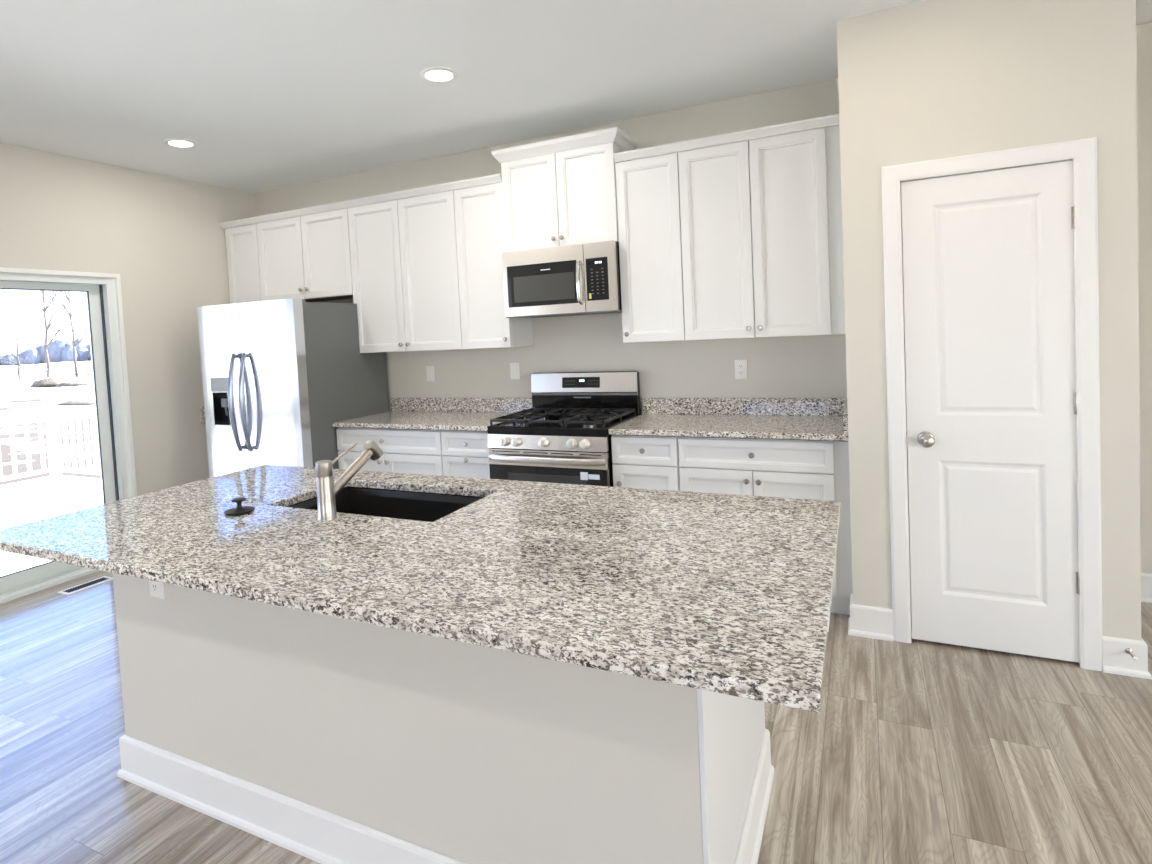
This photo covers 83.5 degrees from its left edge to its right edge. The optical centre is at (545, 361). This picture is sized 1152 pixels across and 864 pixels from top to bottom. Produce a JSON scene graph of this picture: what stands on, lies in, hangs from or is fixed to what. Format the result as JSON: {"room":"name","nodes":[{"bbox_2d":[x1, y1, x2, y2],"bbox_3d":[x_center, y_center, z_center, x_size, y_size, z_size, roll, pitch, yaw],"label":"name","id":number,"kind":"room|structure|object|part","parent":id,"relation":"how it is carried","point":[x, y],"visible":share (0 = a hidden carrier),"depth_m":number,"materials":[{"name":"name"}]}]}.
{"room":"kitchen","nodes":[
{"label":"kitchen","id":0,"kind":"room"},
{"bbox_2d":[0,142,254,495],"bbox_3d":[-4.317,0.196,1.980,0.150,2.784,8.200,-2,3,26],"label":"wall","id":1,"kind":"structure","parent":0,"point":[165,240],"depth_m":4.71,"materials":[{"name":"white paint"}]},
{"bbox_2d":[0,267,136,603],"bbox_3d":[-3.567,0.473,3.535,0.198,2.021,2.435,-2,3,26],"label":"door","id":2,"kind":"structure","parent":1,"relation":"in","point":[103,290],"depth_m":4.49,"materials":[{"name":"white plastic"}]},
{"bbox_3d":[-3.549,0.478,3.526,0.118,2.009,2.411,-2,3,26],"label":"frame","id":3,"kind":"part","parent":2,"relation":"part of","materials":[{"name":"white plastic"}]},
{"bbox_2d":[200,406,204,419],"bbox_3d":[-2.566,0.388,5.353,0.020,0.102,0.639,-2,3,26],"label":"wall switch","id":4,"kind":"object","parent":1,"relation":"attached to","point":[202,411],"depth_m":5.07,"materials":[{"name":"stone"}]},
{"bbox_2d":[253,77,846,413],"bbox_3d":[0.010,-0.131,4.557,5.674,2.784,0.250,-2,3,26],"label":"wall","id":5,"kind":"structure","parent":0,"point":[813,366],"depth_m":4.14,"materials":[{"name":"white paint"}]},
{"bbox_2d":[225,224,261,303],"bbox_3d":[-2.383,-0.569,5.358,0.390,1.062,0.352,-2,3,26],"label":"upper cabinet","id":6,"kind":"object","parent":5,"relation":"attached to","point":[242,241],"visible":0.16,"depth_m":5.22,"materials":[{"name":"white paint"}]},
{"bbox_2d":[257,209,352,301],"bbox_3d":[-1.792,-0.800,5.054,0.945,0.632,0.352,-2,3,26],"label":"upper cabinet","id":7,"kind":"object","parent":5,"relation":"attached to","point":[307,257],"visible":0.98,"depth_m":4.91,"materials":[{"name":"white paint"}]},
{"bbox_3d":[-2.064,-0.785,5.033,0.472,0.625,0.020,-2,3,26],"label":"door","id":8,"kind":"part","parent":7,"relation":"part of","materials":[{"name":"white paint"}]},
{"bbox_3d":[-1.639,-0.797,4.825,0.465,0.625,0.020,-2,3,26],"label":"door","id":9,"kind":"part","parent":7,"relation":"part of","materials":[{"name":"white paint"}]},
{"bbox_2d":[348,191,461,352],"bbox_3d":[-0.941,-0.609,4.652,0.924,1.062,0.352,-2,3,26],"label":"upper cabinet","id":10,"kind":"object","parent":5,"relation":"attached to","point":[404,261],"visible":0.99,"depth_m":4.51,"materials":[{"name":"white paint"}]},
{"bbox_2d":[219,174,501,228],"bbox_3d":[-1.473,-1.139,4.693,2.639,0.044,0.032,-2,3,26],"label":"crown molding","id":11,"kind":"structure","parent":10,"relation":"attached to","point":[494,178],"depth_m":4.58,"materials":[{"name":"white paint"}]},
{"bbox_3d":[-1.212,-0.593,4.631,0.451,1.057,0.020,-2,3,26],"label":"door","id":12,"kind":"part","parent":10,"relation":"part of","materials":[{"name":"white paint"}]},
{"bbox_3d":[-0.797,-0.604,4.428,0.465,1.057,0.020,-2,3,26],"label":"door","id":13,"kind":"part","parent":10,"relation":"part of","materials":[{"name":"white paint"}]},
{"bbox_2d":[426,366,434,380],"bbox_3d":[-0.872,0.094,4.858,0.072,0.116,0.008,-2,3,26],"label":"wall switch","id":14,"kind":"object","parent":5,"relation":"attached to","point":[429,369],"visible":1,"depth_m":4.85,"materials":[{"name":"white plastic"}]},
{"bbox_2d":[390,398,531,411],"bbox_3d":[-0.637,0.320,4.753,1.258,0.102,0.020,-2,3,26],"label":"backsplash","id":15,"kind":"structure","parent":5,"relation":"attached to","point":[397,404],"depth_m":4.73,"materials":[{"name":"stone"}]},
{"bbox_2d":[454,182,532,348],"bbox_3d":[-0.356,-0.625,4.366,0.374,1.062,0.352,-2,3,26],"label":"upper cabinet","id":16,"kind":"object","parent":5,"relation":"attached to","point":[479,213],"visible":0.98,"depth_m":4.25,"materials":[{"name":"white paint"}]},
{"bbox_2d":[510,363,519,378],"bbox_3d":[-0.219,0.068,4.538,0.072,0.116,0.008,-2,3,26],"label":"wall switch","id":17,"kind":"object","parent":5,"relation":"attached to","point":[514,367],"visible":1,"depth_m":4.53,"materials":[{"name":"white plastic"}]},
{"bbox_2d":[501,142,630,251],"bbox_3d":[0.134,-1.004,4.095,0.760,0.596,0.362,-2,3,26],"label":"upper cabinet","id":18,"kind":"object","parent":5,"relation":"attached to","point":[569,197],"visible":0.91,"depth_m":3.94,"materials":[{"name":"white paint"}]},
{"bbox_3d":[-0.098,-0.990,4.050,0.378,0.588,0.020,-2,3,26],"label":"door","id":19,"kind":"part","parent":18,"relation":"part of","materials":[{"name":"white paint"}]},
{"bbox_2d":[502,240,621,317],"bbox_3d":[0.143,-0.499,4.075,0.750,0.410,0.450,-2,3,26],"label":"microwave","id":20,"kind":"object","parent":18,"relation":"attached to","point":[579,279],"visible":0.99,"depth_m":3.91,"materials":[{"name":"silver metal"}]},
{"bbox_3d":[-0.014,-0.490,3.978,0.553,0.404,0.028,-2,3,26],"label":"door","id":21,"kind":"part","parent":20,"relation":"part of","materials":[{"name":"silver metal"}]},
{"bbox_3d":[0.198,-0.469,3.832,0.025,0.268,0.059,-2,3,26],"label":"handle","id":22,"kind":"part","parent":20,"relation":"part of","materials":[{"name":"silver metal"}]},
{"bbox_3d":[0.325,-0.500,3.812,0.194,0.404,0.028,-2,3,26],"label":"control frame","id":23,"kind":"part","parent":20,"relation":"part of","materials":[{"name":"silver metal"}]},
{"bbox_2d":[491,127,636,162],"bbox_3d":[0.116,-1.320,4.075,0.843,0.072,0.375,-2,3,26],"label":"crown molding","id":24,"kind":"structure","parent":18,"relation":"attached to","point":[616,135],"depth_m":3.90,"materials":[{"name":"white paint"}]},
{"bbox_3d":[0.244,-0.999,3.882,0.374,0.588,0.020,-2,3,26],"label":"door","id":25,"kind":"part","parent":18,"relation":"part of","materials":[{"name":"white paint"}]},
{"bbox_2d":[615,153,684,342],"bbox_3d":[0.664,-0.653,3.866,0.371,1.062,0.352,-2,3,26],"label":"upper cabinet","id":26,"kind":"object","parent":5,"relation":"attached to","point":[648,192],"visible":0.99,"depth_m":3.74,"materials":[{"name":"white paint"}]},
{"bbox_2d":[734,360,747,378],"bbox_3d":[1.168,0.049,3.861,0.072,0.116,0.009,-2,3,26],"label":"wall outlet","id":27,"kind":"object","parent":5,"relation":"attached to","point":[740,365],"visible":1,"depth_m":3.86,"materials":[{"name":"white plastic"}]},
{"bbox_2d":[642,398,845,415],"bbox_3d":[1.152,0.271,3.877,1.184,0.102,0.020,-2,3,26],"label":"backsplash","id":28,"kind":"structure","parent":5,"relation":"attached to","point":[706,406],"depth_m":3.84,"materials":[{"name":"stone"}]},
{"bbox_2d":[678,126,844,339],"bbox_3d":[1.207,-0.668,3.601,0.835,1.062,0.352,-2,3,26],"label":"upper cabinet","id":29,"kind":"object","parent":5,"relation":"attached to","point":[762,233],"visible":0.99,"depth_m":3.46,"materials":[{"name":"white paint"}]},
{"bbox_3d":[0.944,-0.652,3.576,0.380,1.057,0.020,-2,3,26],"label":"door","id":30,"kind":"part","parent":29,"relation":"part of","materials":[{"name":"white paint"}]},
{"bbox_2d":[613,114,838,161],"bbox_3d":[0.942,-1.205,3.511,1.208,0.044,0.032,-2,3,26],"label":"crown molding","id":31,"kind":"structure","parent":29,"relation":"attached to","point":[830,120],"depth_m":3.48,"materials":[{"name":"white paint"}]},
{"bbox_3d":[1.288,-0.661,3.408,0.375,1.057,0.020,-2,3,26],"label":"door","id":32,"kind":"part","parent":29,"relation":"part of","materials":[{"name":"white paint"}]},
{"bbox_2d":[0,0,1151,193],"bbox_3d":[-0.779,-1.354,0.205,8.142,0.120,8.600,-2,3,26],"label":"ceiling","id":33,"kind":"structure","parent":0,"point":[270,94],"depth_m":3.18,"materials":[{"name":"white paint"}]},
{"bbox_2d":[164,139,196,147],"bbox_3d":[-2.326,-1.387,4.109,0.184,0.008,0.184,-2,3,26],"label":"recessed light","id":34,"kind":"object","parent":33,"relation":"in","point":[179,143],"visible":1,"depth_m":4.10,"materials":[{"name":"white paint"}]},
{"bbox_2d":[421,67,457,82],"bbox_3d":[-0.536,-1.437,3.241,0.184,0.008,0.184,-2,3,26],"label":"recessed light","id":35,"kind":"object","parent":33,"relation":"in","point":[434,74],"visible":1,"depth_m":3.23,"materials":[{"name":"white paint"}]},
{"bbox_2d":[0,570,1151,863],"bbox_3d":[-0.636,1.544,0.334,8.142,0.120,8.600,-2,3,26],"label":"floor","id":36,"kind":"structure","parent":0,"point":[917,751],"depth_m":2.17,"materials":[{"name":"brown wood"}]},
{"bbox_2d":[57,576,112,594],"bbox_3d":[-2.923,1.425,4.107,0.116,0.006,0.285,-2,3,26],"label":"floor vent","id":37,"kind":"object","parent":36,"relation":"in","point":[103,579],"visible":1,"depth_m":4.10,"materials":[{"name":"white metal"}]},
{"bbox_2d":[64,577,107,592],"bbox_3d":[-2.923,1.425,4.107,0.074,0.004,0.243,-2,3,26],"label":"vent grille","id":38,"kind":"object","parent":37,"relation":"attached to","point":[100,580],"depth_m":4.10,"materials":[{"name":"black"}]},
{"bbox_2d":[197,298,388,477],"bbox_3d":[-1.845,0.460,4.781,0.939,1.767,0.975,-2,3,26],"label":"refrigerator","id":39,"kind":"object","parent":36,"relation":"on","point":[277,375],"visible":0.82,"depth_m":4.41,"materials":[{"name":"grey metal"}]},
{"bbox_3d":[-2.282,0.164,4.528,0.207,0.102,0.005,-2,3,26],"label":"dispenser control panel","id":40,"kind":"part","parent":39,"relation":"part of","materials":[{"name":"grey plastic"}]},
{"bbox_3d":[-2.237,0.443,4.571,0.419,1.677,0.079,-2,3,26],"label":"freezer door","id":41,"kind":"part","parent":39,"relation":"part of","materials":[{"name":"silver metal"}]},
{"bbox_3d":[-2.131,0.283,4.415,0.038,0.679,0.090,-2,3,26],"label":"handle","id":42,"kind":"part","parent":39,"relation":"part of","materials":[{"name":"silver metal"}]},
{"bbox_3d":[-2.038,0.281,4.369,0.038,0.679,0.090,-2,3,26],"label":"handle","id":43,"kind":"part","parent":39,"relation":"part of","materials":[{"name":"silver metal"}]},
{"bbox_3d":[-1.812,0.432,4.363,0.512,1.677,0.079,-2,3,26],"label":"door","id":44,"kind":"part","parent":39,"relation":"part of","materials":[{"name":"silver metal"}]},
{"bbox_2d":[336,427,443,475],"bbox_3d":[-0.917,0.871,4.577,0.879,0.871,0.647,-2,3,26],"label":"base cabinet","id":45,"kind":"object","parent":36,"relation":"on","point":[410,451],"visible":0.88,"depth_m":4.27,"materials":[{"name":"white paint"}]},
{"bbox_3d":[-1.248,0.918,4.423,0.408,0.596,0.020,-2,3,26],"label":"door","id":46,"kind":"part","parent":45,"relation":"part of","materials":[{"name":"white paint"}]},
{"bbox_3d":[-1.058,0.534,4.304,0.873,0.148,0.020,-2,3,26],"label":"drawer","id":47,"kind":"part","parent":45,"relation":"part of","materials":[{"name":"white paint"}]},
{"bbox_3d":[-0.854,0.907,4.231,0.461,0.596,0.020,-2,3,26],"label":"door","id":48,"kind":"part","parent":45,"relation":"part of","materials":[{"name":"white paint"}]},
{"bbox_2d":[333,411,514,430],"bbox_3d":[-0.770,0.405,4.476,1.258,0.030,0.644,-2,3,26],"label":"countertop","id":49,"kind":"structure","parent":45,"relation":"on","point":[429,420],"depth_m":4.37,"materials":[{"name":"stone"}]},
{"bbox_2d":[113,573,774,863],"bbox_3d":[-0.388,0.954,2.157,2.067,0.871,0.879,-2,3,26],"label":"kitchen island","id":50,"kind":"object","parent":36,"relation":"on","point":[320,738],"visible":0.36,"depth_m":1.70,"materials":[{"name":"white paint"}]},
{"bbox_2d":[149,580,164,598],"bbox_3d":[-1.274,0.717,2.105,0.072,0.116,0.009,-2,3,26],"label":"wall outlet","id":51,"kind":"object","parent":50,"relation":"attached to","point":[156,588],"visible":0.49,"depth_m":2.10,"materials":[{"name":"white plastic"}]},
{"bbox_2d":[152,582,158,591],"bbox_3d":[-1.274,0.736,2.104,0.033,0.033,0.003,-2,3,26],"label":"socket","id":52,"kind":"object","parent":51,"relation":"attached to","point":[155,585],"depth_m":2.10,"materials":[{"name":"white plastic"}]},
{"bbox_2d":[0,464,840,712],"bbox_3d":[-0.466,0.511,2.027,2.507,0.030,1.134,-2,3,26],"label":"island countertop","id":53,"kind":"structure","parent":50,"relation":"on","point":[728,594],"depth_m":1.60,"materials":[{"name":"stone"}]},
{"bbox_2d":[224,497,254,515],"bbox_3d":[-1.046,0.491,2.200,0.094,0.050,0.094,-2,3,26],"label":"stopper","id":54,"kind":"object","parent":53,"relation":"on","point":[239,510],"visible":1,"depth_m":2.18,"materials":[{"name":"black metal"}]},
{"bbox_2d":[315,440,382,520],"bbox_3d":[-0.656,0.388,2.176,0.061,0.220,0.298,-2,3,26],"label":"faucet","id":55,"kind":"object","parent":53,"relation":"on","point":[327,489],"visible":1,"depth_m":2.06,"materials":[{"name":"silver metal"}]},
{"bbox_3d":[-0.675,0.310,2.143,0.009,0.060,0.134,-2,3,26],"label":"lever","id":56,"kind":"part","parent":55,"relation":"part of","materials":[{"name":"silver metal"}]},
{"bbox_3d":[-0.658,0.375,2.173,0.033,0.144,0.235,-2,3,26],"label":"spout","id":57,"kind":"part","parent":55,"relation":"part of","materials":[{"name":"silver metal"}]},
{"bbox_2d":[287,486,483,521],"bbox_3d":[-0.574,0.624,2.320,0.754,0.208,0.439,-2,3,26],"label":"sink","id":58,"kind":"object","parent":53,"relation":"in","point":[409,505],"visible":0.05,"depth_m":2.53,"materials":[{"name":"black granite composite"}]},
{"bbox_3d":[-0.375,1.319,2.164,2.067,0.140,0.860,-2,3,26],"label":"baseboard","id":59,"kind":"part","parent":50,"relation":"part of","materials":[{"name":"white paint"}]},
{"bbox_3d":[0.513,0.929,1.719,0.012,0.871,0.836,-2,3,26],"label":"panel","id":60,"kind":"part","parent":50,"relation":"part of","materials":[{"name":"white paint"}]},
{"bbox_2d":[441,430,489,478],"bbox_3d":[-0.352,0.856,4.301,0.374,0.871,0.647,-2,3,26],"label":"base cabinet","id":61,"kind":"object","parent":36,"relation":"on","point":[465,453],"visible":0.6,"depth_m":4.03,"materials":[{"name":"white paint"}]},
{"bbox_3d":[-0.494,0.518,4.029,0.368,0.148,0.020,-2,3,26],"label":"drawer","id":62,"kind":"part","parent":61,"relation":"part of","materials":[{"name":"white paint"}]},
{"bbox_3d":[-0.483,0.745,4.039,0.368,0.291,0.020,-2,3,26],"label":"drawer","id":63,"kind":"part","parent":61,"relation":"part of","materials":[{"name":"white paint"}]},
{"bbox_2d":[487,371,640,486],"bbox_3d":[0.134,0.685,3.999,0.758,1.193,0.697,-2,3,26],"label":"gas range","id":64,"kind":"object","parent":36,"relation":"on","point":[564,438],"visible":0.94,"depth_m":3.82,"materials":[{"name":"silver metal"}]},
{"bbox_3d":[-0.250,0.477,3.821,0.058,0.058,0.035,-2,3,26],"label":"control knob","id":65,"kind":"part","parent":64,"relation":"part of","materials":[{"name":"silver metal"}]},
{"bbox_3d":[-0.179,0.475,3.786,0.058,0.058,0.035,-2,3,26],"label":"control knob","id":66,"kind":"part","parent":64,"relation":"part of","materials":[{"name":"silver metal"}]},
{"bbox_3d":[-0.141,0.382,3.958,0.096,0.014,0.096,-2,3,26],"label":"burner","id":67,"kind":"part","parent":64,"relation":"part of","materials":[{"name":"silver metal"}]},
{"bbox_3d":[-0.018,0.471,3.708,0.058,0.058,0.035,-2,3,26],"label":"control knob","id":68,"kind":"part","parent":64,"relation":"part of","materials":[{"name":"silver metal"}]},
{"bbox_3d":[-0.015,0.569,3.701,0.742,0.040,0.046,-2,3,26],"label":"door handle","id":69,"kind":"part","parent":64,"relation":"part of","materials":[{"name":"silver metal"}]},
{"bbox_3d":[-0.002,0.469,3.733,0.758,0.081,0.041,-2,3,26],"label":"knob panel","id":70,"kind":"part","parent":64,"relation":"part of","materials":[{"name":"silver metal"}]},
{"bbox_3d":[0.016,0.820,3.750,0.756,0.608,0.039,-2,3,26],"label":"oven door","id":71,"kind":"part","parent":64,"relation":"part of","materials":[{"name":"silver metal"}]},
{"bbox_3d":[0.013,0.836,3.743,0.756,0.454,0.020,-2,3,26],"label":"oven glass","id":72,"kind":"part","parent":64,"relation":"part of","materials":[{"name":"black glass"}]},
{"bbox_2d":[487,413,638,436],"bbox_3d":[0.119,0.387,3.986,0.758,0.047,0.594,-2,3,26],"label":"cooktop","id":73,"kind":"object","parent":64,"relation":"in","point":[502,429],"depth_m":3.78,"materials":[{"name":"black metal"}]},
{"bbox_3d":[0.142,0.467,3.629,0.058,0.058,0.035,-2,3,26],"label":"control knob","id":74,"kind":"part","parent":64,"relation":"part of","materials":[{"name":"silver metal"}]},
{"bbox_3d":[0.212,0.465,3.595,0.058,0.058,0.035,-2,3,26],"label":"control knob","id":75,"kind":"part","parent":64,"relation":"part of","materials":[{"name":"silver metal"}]},
{"bbox_3d":[0.245,0.216,4.252,0.752,0.015,0.017,-2,3,26],"label":"trim","id":76,"kind":"part","parent":64,"relation":"part of","materials":[{"name":"grey metal"}]},
{"bbox_3d":[0.246,0.141,4.261,0.752,0.141,0.050,-2,3,26],"label":"control panel","id":77,"kind":"part","parent":64,"relation":"part of","materials":[{"name":"silver metal"}]},
{"bbox_3d":[0.255,0.371,3.765,0.084,0.014,0.084,-2,3,26],"label":"burner","id":78,"kind":"part","parent":64,"relation":"part of","materials":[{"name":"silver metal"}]},
{"bbox_2d":[611,434,679,490],"bbox_3d":[0.678,0.827,3.796,0.373,0.871,0.647,-2,3,26],"label":"base cabinet","id":79,"kind":"object","parent":36,"relation":"on","point":[639,461],"visible":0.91,"depth_m":3.52,"materials":[{"name":"white paint"}]},
{"bbox_3d":[0.536,0.490,3.524,0.367,0.148,0.020,-2,3,26],"label":"drawer","id":80,"kind":"part","parent":79,"relation":"part of","materials":[{"name":"white paint"}]},
{"bbox_3d":[0.554,0.868,3.541,0.367,0.596,0.020,-2,3,26],"label":"door","id":81,"kind":"part","parent":79,"relation":"part of","materials":[{"name":"white paint"}]},
{"bbox_2d":[608,414,847,440],"bbox_3d":[1.028,0.356,3.595,1.206,0.030,0.644,-2,3,26],"label":"countertop","id":82,"kind":"structure","parent":79,"relation":"on","point":[691,425],"depth_m":3.48,"materials":[{"name":"stone"}]},
{"bbox_2d":[678,436,852,614],"bbox_3d":[1.219,0.812,3.532,0.826,0.871,0.647,-2,3,26],"label":"base cabinet","id":83,"kind":"object","parent":36,"relation":"on","point":[782,468],"visible":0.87,"depth_m":3.21,"materials":[{"name":"white paint"}]},
{"bbox_3d":[0.897,0.859,3.373,0.374,0.596,0.020,-2,3,26],"label":"door","id":84,"kind":"part","parent":83,"relation":"part of","materials":[{"name":"white paint"}]},
{"bbox_3d":[1.049,0.476,3.273,0.753,0.148,0.020,-2,3,26],"label":"drawer","id":85,"kind":"part","parent":83,"relation":"part of","materials":[{"name":"white paint"}]},
{"bbox_3d":[1.237,0.850,3.207,0.375,0.596,0.020,-2,3,26],"label":"door","id":86,"kind":"part","parent":83,"relation":"part of","materials":[{"name":"white paint"}]},
{"bbox_2d":[837,0,1140,639],"bbox_3d":[2.006,-0.164,3.085,1.024,2.784,0.843,-2,3,26],"label":"wall","id":87,"kind":"structure","parent":0,"point":[925,80],"depth_m":2.64,"materials":[{"name":"white paint"}]},
{"bbox_2d":[843,398,847,433],"bbox_3d":[1.558,0.275,3.334,0.020,0.102,0.639,-2,3,26],"label":"backsplash","id":88,"kind":"structure","parent":87,"relation":"attached to","point":[845,413],"depth_m":3.05,"materials":[{"name":"stone"}]},
{"bbox_2d":[848,593,893,641],"bbox_3d":[1.510,1.189,3.005,0.186,0.140,0.150,-2,3,26],"label":"baseboard","id":89,"kind":"structure","parent":87,"relation":"attached to","point":[872,622],"depth_m":2.94,"materials":[{"name":"white paint"}]},
{"bbox_2d":[881,137,1102,670],"bbox_3d":[1.865,0.194,2.733,0.740,2.114,0.183,-2,3,26],"label":"door","id":90,"kind":"structure","parent":87,"relation":"in","point":[991,276],"depth_m":2.70,"materials":[{"name":"white paint"}]},
{"bbox_3d":[1.646,0.342,2.788,0.066,0.066,0.072,-2,3,26],"label":"knob","id":91,"kind":"part","parent":90,"relation":"part of","materials":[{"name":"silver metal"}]},
{"bbox_3d":[1.852,-0.223,2.708,0.377,0.906,0.034,-2,3,26],"label":"panel","id":92,"kind":"part","parent":90,"relation":"part of","materials":[{"name":"white paint"}]},
{"bbox_3d":[1.899,0.721,2.750,0.377,0.594,0.034,-2,3,26],"label":"panel","id":93,"kind":"part","parent":90,"relation":"part of","materials":[{"name":"white paint"}]},
{"bbox_2d":[1103,636,1151,678],"bbox_3d":[2.475,1.145,2.916,0.148,0.140,0.838,-2,3,26],"label":"baseboard","id":94,"kind":"structure","parent":87,"relation":"attached to","point":[1116,660],"depth_m":2.55,"materials":[{"name":"white paint"}]},
{"bbox_2d":[1126,648,1137,660],"bbox_3d":[2.285,1.145,2.511,0.021,0.022,0.074,-2,3,26],"label":"door stop","id":95,"kind":"object","parent":87,"relation":"attached to","point":[1128,650],"visible":1,"depth_m":2.52,"materials":[{"name":"silver metal"}]},
{"bbox_2d":[1136,22,1151,572],"bbox_3d":[3.620,-0.233,2.846,2.318,2.784,0.150,-2,3,26],"label":"wall","id":96,"kind":"structure","parent":0,"point":[1143,31],"depth_m":3.11,"materials":[{"name":"white paint"}]},
{"bbox_2d":[1141,572,1151,602],"bbox_3d":[3.699,1.090,2.801,2.143,0.140,0.024,-2,3,26],"label":"baseboard","id":97,"kind":"structure","parent":96,"relation":"attached to","point":[1146,578],"depth_m":3.17,"materials":[{"name":"white paint"}]},
{"label":"outside","id":98,"kind":"structure","parent":0,"visible":0},
{"bbox_2d":[0,361,100,485],"bbox_3d":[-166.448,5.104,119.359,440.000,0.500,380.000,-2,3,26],"label":"snowy ground","id":99,"kind":"structure","parent":98,"point":[65,371],"depth_m":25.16,"materials":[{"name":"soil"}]},
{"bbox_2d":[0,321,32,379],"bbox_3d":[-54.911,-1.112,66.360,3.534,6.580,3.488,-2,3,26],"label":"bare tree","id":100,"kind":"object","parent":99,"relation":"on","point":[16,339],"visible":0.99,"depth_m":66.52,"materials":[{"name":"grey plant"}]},
{"bbox_2d":[0,388,41,393],"bbox_3d":[-33.251,1.887,39.987,2.932,0.514,3.479,-2,3,26],"label":"soil mound","id":101,"kind":"object","parent":99,"relation":"on","point":[6,390],"visible":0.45,"depth_m":39.76,"materials":[{"name":"grey snow"}]},
{"bbox_2d":[0,338,90,365],"bbox_3d":[-189.012,-1.717,225.014,84.280,12.508,141.154,-2,3,26],"label":"woods","id":102,"kind":"object","parent":99,"relation":"on","point":[61,350],"visible":0.24,"depth_m":228.57,"materials":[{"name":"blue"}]},
{"bbox_2d":[30,377,63,387],"bbox_3d":[-39.123,1.620,50.661,2.348,0.764,2.220,-2,3,26],"label":"soil mound","id":103,"kind":"object","parent":99,"relation":"on","point":[48,381],"visible":0.86,"depth_m":49.95,"materials":[{"name":"grey"}]},
{"bbox_2d":[35,291,78,376],"bbox_3d":[-41.618,-4.368,53.927,5.432,12.877,4.142,-2,3,26],"label":"bare tree","id":104,"kind":"object","parent":99,"relation":"on","point":[46,344],"visible":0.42,"depth_m":53.70,"materials":[{"name":"grey plant"}]},
{"bbox_2d":[46,291,88,376],"bbox_3d":[-48.641,-5.707,66.243,5.087,15.139,3.814,-5,3,-34],"label":"bare tree","id":105,"kind":"object","parent":99,"relation":"on","point":[70,315],"visible":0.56,"depth_m":66.03,"materials":[{"name":"grey plant"}]},
{"bbox_2d":[55,379,92,386],"bbox_3d":[-34.113,1.609,46.923,2.431,0.581,2.533,-2,3,26],"label":"soil mound","id":106,"kind":"object","parent":99,"relation":"on","point":[78,382],"visible":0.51,"depth_m":46.21,"materials":[{"name":"grey snow"}]},
{"bbox_2d":[57,398,94,405],"bbox_3d":[-21.103,1.823,29.183,1.639,0.386,1.744,-2,3,26],"label":"snow mound","id":107,"kind":"object","parent":99,"relation":"on","point":[74,401],"visible":0.67,"depth_m":28.72,"materials":[{"name":"grey snow"}]},
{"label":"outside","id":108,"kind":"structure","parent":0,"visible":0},
{"bbox_2d":[0,475,102,576],"bbox_3d":[-5.892,1.675,4.198,4.696,0.050,7.220,-2,3,26],"label":"floor","id":109,"kind":"structure","parent":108,"point":[27,501],"depth_m":6.90,"materials":[{"name":"grey"}]},
{"bbox_2d":[0,406,50,481],"bbox_3d":[-7.418,1.143,6.020,0.070,0.840,4.892,-2,3,26],"label":"deck railing","id":110,"kind":"object","parent":109,"relation":"on","point":[38,410],"visible":1,"depth_m":8.00,"materials":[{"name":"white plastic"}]},
{"bbox_3d":[-7.438,0.749,6.003,0.070,0.050,4.892,-2,3,26],"label":"rail","id":111,"kind":"part","parent":110,"relation":"part of","materials":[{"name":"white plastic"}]},
{"bbox_3d":[-7.399,1.538,6.038,0.044,0.050,4.892,-2,3,26],"label":"rail","id":112,"kind":"part","parent":110,"relation":"part of","materials":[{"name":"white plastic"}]},
{"bbox_2d":[42,397,62,477],"bbox_3d":[-6.322,0.972,8.271,0.124,1.035,0.124,-2,3,26],"label":"railing post","id":113,"kind":"object","parent":109,"relation":"on","point":[50,401],"visible":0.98,"depth_m":8.23,"materials":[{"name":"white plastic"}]},
{"bbox_2d":[50,406,100,474],"bbox_3d":[-4.413,0.937,7.338,4.122,0.840,0.070,-2,3,26],"label":"deck railing","id":114,"kind":"object","parent":109,"relation":"on","point":[84,409],"visible":0.27,"depth_m":8.02,"materials":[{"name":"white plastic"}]},
{"bbox_3d":[-4.432,0.543,7.321,4.122,0.050,0.070,-2,3,26],"label":"rail","id":115,"kind":"part","parent":114,"relation":"part of","materials":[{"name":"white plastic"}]},
{"bbox_3d":[-4.393,1.331,7.356,4.122,0.050,0.044,-2,3,26],"label":"rail","id":116,"kind":"part","parent":114,"relation":"part of","materials":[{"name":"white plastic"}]}
]}

